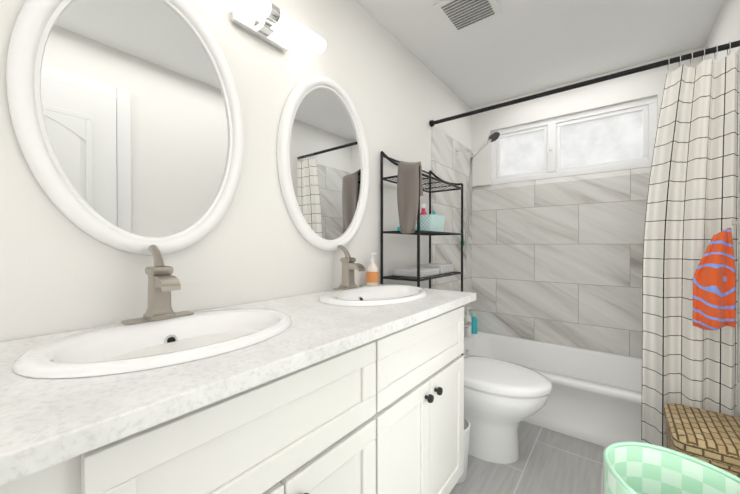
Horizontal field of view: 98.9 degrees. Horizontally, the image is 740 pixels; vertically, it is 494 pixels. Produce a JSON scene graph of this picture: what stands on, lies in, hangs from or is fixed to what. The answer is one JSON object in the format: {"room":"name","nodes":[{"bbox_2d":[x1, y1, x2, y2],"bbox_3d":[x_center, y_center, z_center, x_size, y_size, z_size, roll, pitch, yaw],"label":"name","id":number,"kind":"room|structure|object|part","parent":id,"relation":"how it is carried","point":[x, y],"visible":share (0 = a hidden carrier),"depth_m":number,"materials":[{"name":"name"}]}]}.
{"room":"bathroom","nodes":[
{"label":"bathroom","id":0,"kind":"room"},
{"bbox_2d":[0,0,472,341],"bbox_3d":[-0.333,-0.090,1.410,0.120,2.360,4.220,0,1,38],"label":"wall","id":1,"kind":"structure","parent":0,"point":[60,272],"depth_m":1.19,"materials":[{"name":"white paint"}]},
{"bbox_2d":[6,0,243,254],"bbox_3d":[-0.622,-0.377,0.910,0.032,0.800,0.556,0,1,38],"label":"mirror","id":2,"kind":"object","parent":1,"relation":"attached to","point":[126,119],"visible":1,"depth_m":0.87,"materials":[{"name":"white mirror"}]},
{"bbox_2d":[231,0,325,52],"bbox_3d":[-0.376,-0.834,1.165,0.104,0.090,0.500,0,1,38],"label":"light","id":3,"kind":"object","parent":1,"relation":"attached to","point":[271,12],"visible":1,"depth_m":1.17,"materials":[{"name":"silver metal"}]},
{"bbox_2d":[277,75,369,250],"bbox_3d":[-0.181,-0.381,1.473,0.032,0.800,0.570,0,1,38],"label":"mirror","id":4,"kind":"object","parent":1,"relation":"attached to","point":[323,163],"visible":1,"depth_m":1.44,"materials":[{"name":"white mirror"}]},
{"label":"glass","id":5,"kind":"part","parent":4,"relation":"part of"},
{"bbox_2d":[431,126,471,317],"bbox_3d":[0.698,0.096,2.624,0.008,1.970,0.800,0,1,38],"label":"wall tiles","id":6,"kind":"structure","parent":1,"relation":"attached to","point":[448,164],"depth_m":2.56,"materials":[{"name":"grey tile"}]},
{"bbox_2d":[455,131,499,253],"bbox_3d":[0.884,-0.422,2.580,0.333,0.971,0.146,0,1,38],"label":"shower","id":7,"kind":"object","parent":6,"relation":"attached to","point":[493,136],"visible":0.9,"depth_m":2.58,"materials":[{"name":"silver metal"}]},
{"bbox_3d":[0.838,-0.791,2.566,0.275,0.143,0.073,0,1,38],"label":"arm","id":8,"kind":"part","parent":7,"relation":"part of"},
{"bbox_2d":[429,40,739,447],"bbox_3d":[1.027,0.033,1.833,1.494,1.887,0.088,0,1,38],"label":"curtain","id":9,"kind":"object","parent":1,"relation":"hanging from","point":[692,205],"visible":0.92,"depth_m":1.48,"materials":[{"name":"white fabric"}]},
{"bbox_3d":[1.027,-0.888,1.828,1.494,0.044,0.044,0,1,38],"label":"rod","id":10,"kind":"part","parent":9,"relation":"part of","materials":[{"name":"black metal"}]},
{"bbox_2d":[449,421,605,493],"bbox_3d":[0.305,1.143,0.919,1.740,0.100,4.220,0,1,38],"label":"floor","id":11,"kind":"structure","parent":0,"point":[548,461],"depth_m":1.55,"materials":[{"name":"tile"}]},
{"bbox_2d":[0,297,475,493],"bbox_3d":[-0.389,0.668,0.773,0.578,0.853,1.941,0,1,38],"label":"bathroom vanity","id":12,"kind":"object","parent":11,"relation":"on","point":[348,385],"depth_m":0.69,"materials":[{"name":"painted wood"},{"name":"quartz"},{"name":"black metal"}]},
{"bbox_2d":[0,290,475,472],"bbox_3d":[-0.373,0.225,0.792,0.575,0.032,2.016,0,1,38],"label":"countertop","id":13,"kind":"structure","parent":12,"relation":"on","point":[35,432],"depth_m":0.49,"materials":[{"name":"white stone"}]},
{"bbox_2d":[123,245,195,324],"bbox_3d":[-0.556,0.124,0.844,0.144,0.260,0.160,0,1,38],"label":"faucet","id":14,"kind":"object","parent":13,"relation":"on","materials":[{"name":"silver metal"}]},
{"bbox_2d":[0,301,327,408],"bbox_3d":[-0.440,0.273,0.753,0.400,0.162,0.543,0,1,38],"label":"sink","id":15,"kind":"object","parent":13,"relation":"in","point":[52,367],"depth_m":0.68,"materials":[{"name":"white ceramic"}]},
{"bbox_2d":[336,245,363,288],"bbox_3d":[-0.092,0.120,1.438,0.144,0.260,0.160,0,1,38],"label":"faucet","id":16,"kind":"object","parent":13,"relation":"on","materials":[{"name":"silver metal"}]},
{"bbox_2d":[292,281,447,312],"bbox_3d":[0.026,0.269,1.348,0.400,0.162,0.544,0,1,38],"label":"sink","id":17,"kind":"object","parent":13,"relation":"in","point":[373,295],"depth_m":1.34,"materials":[{"name":"white ceramic"}]},
{"bbox_2d":[380,151,462,354],"bbox_3d":[0.328,0.274,1.919,0.257,1.625,0.633,0,1,38],"label":"shelf rack","id":18,"kind":"object","parent":11,"relation":"on","point":[413,220],"visible":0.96,"depth_m":1.77,"materials":[{"name":"black metal"}]},
{"bbox_2d":[397,161,422,233],"bbox_3d":[0.208,-0.266,1.657,0.128,0.394,0.079,0,1,38],"label":"towel","id":19,"kind":"object","parent":18,"relation":"hanging from","point":[409,177],"depth_m":1.63,"materials":[{"name":"grey fabric"}]},
{"bbox_2d":[416,214,444,231],"bbox_3d":[0.356,-0.140,1.949,0.160,0.100,0.190,0,1,38],"label":"basket","id":20,"kind":"object","parent":18,"relation":"on","point":[428,222],"depth_m":1.87,"materials":[{"name":"teal plastic"}]},
{"bbox_2d":[456,417,469,483],"bbox_3d":[0.396,0.961,1.513,0.160,0.252,0.160,0,1,38],"label":"trash bin","id":21,"kind":"object","parent":11,"relation":"on","point":[463,477],"visible":0.27,"depth_m":1.46,"materials":[{"name":"white plastic"}]},
{"bbox_2d":[428,288,551,463],"bbox_3d":[0.556,0.687,1.786,0.828,0.800,0.470,0,1,38],"label":"toilet","id":22,"kind":"object","parent":11,"relation":"on","point":[503,399],"visible":0.42,"depth_m":1.59,"materials":[{"name":"white ceramic"}]},
{"bbox_3d":[0.556,0.901,1.787,0.793,0.372,0.380,0,1,38],"label":"bowl","id":23,"kind":"part","parent":22,"relation":"part of","materials":[{"name":"white ceramic"}]},
{"bbox_3d":[0.686,0.687,1.684,0.497,0.055,0.404,0,1,38],"label":"lid","id":24,"kind":"part","parent":22,"relation":"part of","materials":[{"name":"white ceramic"}]},
{"bbox_2d":[454,289,649,446],"bbox_3d":[1.297,0.717,2.184,1.494,0.735,0.756,0,1,38],"label":"bathtub","id":25,"kind":"object","parent":11,"relation":"on","point":[594,396],"visible":0.4,"depth_m":1.93,"materials":[{"name":"white ceramic"}]},
{"bbox_2d":[454,289,470,354],"bbox_3d":[0.765,0.623,2.600,0.130,0.552,0.150,0,1,38],"label":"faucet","id":26,"kind":"object","parent":25,"relation":"on","point":[467,345],"depth_m":2.58,"materials":[{"name":"silver metal"}]},
{"bbox_2d":[464,307,471,336],"bbox_3d":[0.842,0.641,2.717,0.065,0.250,0.058,0,1,38],"label":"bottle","id":27,"kind":"object","parent":25,"relation":"on","point":[467,332],"depth_m":2.70,"materials":[{"name":"white plastic"}]},
{"bbox_2d":[471,311,476,333],"bbox_3d":[0.921,0.667,2.814,0.064,0.196,0.062,0,1,38],"label":"bottle","id":28,"kind":"object","parent":25,"relation":"on","point":[473,319],"depth_m":2.79,"materials":[{"name":"teal plastic"}]},
{"bbox_2d":[604,446,739,493],"bbox_3d":[0.781,0.843,0.795,0.318,0.497,0.318,0,1,38],"label":"laundry basket","id":29,"kind":"object","parent":11,"relation":"on","point":[641,470],"visible":0.98,"depth_m":0.92,"materials":[{"name":"green plastic"}]},
{"bbox_2d":[603,441,739,493],"bbox_3d":[0.780,0.592,0.793,0.318,0.010,0.317,0,1,38],"label":"rim","id":30,"kind":"object","parent":29,"relation":"on","point":[621,481],"visible":1,"depth_m":0.88,"materials":[{"name":"green"}]},
{"bbox_2d":[664,403,739,477],"bbox_3d":[1.314,0.888,1.213,0.255,0.403,0.350,0,1,38],"label":"wicker hamper","id":31,"kind":"object","parent":11,"relation":"on","point":[711,437],"visible":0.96,"depth_m":1.17,"materials":[{"name":"beige wicker"}]},
{"bbox_2d":[355,0,724,108],"bbox_3d":[0.305,-1.317,0.902,1.740,0.100,4.220,0,1,38],"label":"ceiling","id":32,"kind":"structure","parent":0,"point":[515,48],"depth_m":1.93,"materials":[{"name":"white paint"}]},
{"bbox_2d":[434,0,501,33],"bbox_3d":[0.523,-1.263,1.684,0.270,0.017,0.270,0,1,38],"label":"ceiling vent","id":33,"kind":"object","parent":32,"relation":"in","point":[458,15],"visible":1,"depth_m":1.69,"materials":[{"name":"white"}]},
{"bbox_2d":[472,46,704,357],"bbox_3d":[1.569,-0.098,2.525,1.500,2.360,0.120,0,1,38],"label":"wall","id":34,"kind":"structure","parent":0,"point":[560,263],"depth_m":2.48,"materials":[{"name":"tile"}]},
{"bbox_2d":[472,167,650,190],"bbox_3d":[1.541,-0.534,2.486,1.498,0.043,0.030,0,1,38],"label":"window sill","id":35,"kind":"structure","parent":34,"relation":"attached to","point":[588,176],"depth_m":2.48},
{"bbox_2d":[491,96,656,184],"bbox_3d":[1.540,-0.798,2.524,1.110,0.480,0.078,0,1,38],"label":"window","id":36,"kind":"structure","parent":34,"relation":"in","point":[621,136],"depth_m":2.46,"materials":[{"name":"white glass"}]},
{"bbox_3d":[1.550,-0.798,2.537,1.020,0.390,0.005,0,1,38],"label":"glass","id":37,"kind":"part","parent":36,"relation":"part of","materials":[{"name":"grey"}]},
{"bbox_2d":[705,0,739,62],"bbox_3d":[0.942,-0.083,0.411,0.120,2.360,4.220,0,1,38],"label":"wall","id":38,"kind":"structure","parent":0,"point":[725,29],"depth_m":1.62,"materials":[{"name":"white paint"}]},
{"bbox_2d":[693,220,739,329],"bbox_3d":[1.473,0.117,1.326,0.168,0.471,0.068,0,1,38],"label":"hanging towel","id":39,"kind":"object","parent":38,"relation":"hanging from","point":[714,292],"visible":1,"depth_m":1.32,"materials":[{"name":"orange fabric"}]},
{"bbox_2d":[736,48,739,417],"bbox_3d":[1.872,0.103,1.704,0.008,1.970,0.800,0,1,38],"label":"wall tiles","id":40,"kind":"structure","parent":38,"relation":"attached to","point":[738,351],"depth_m":1.40,"materials":[{"name":"grey tile"}]}
]}

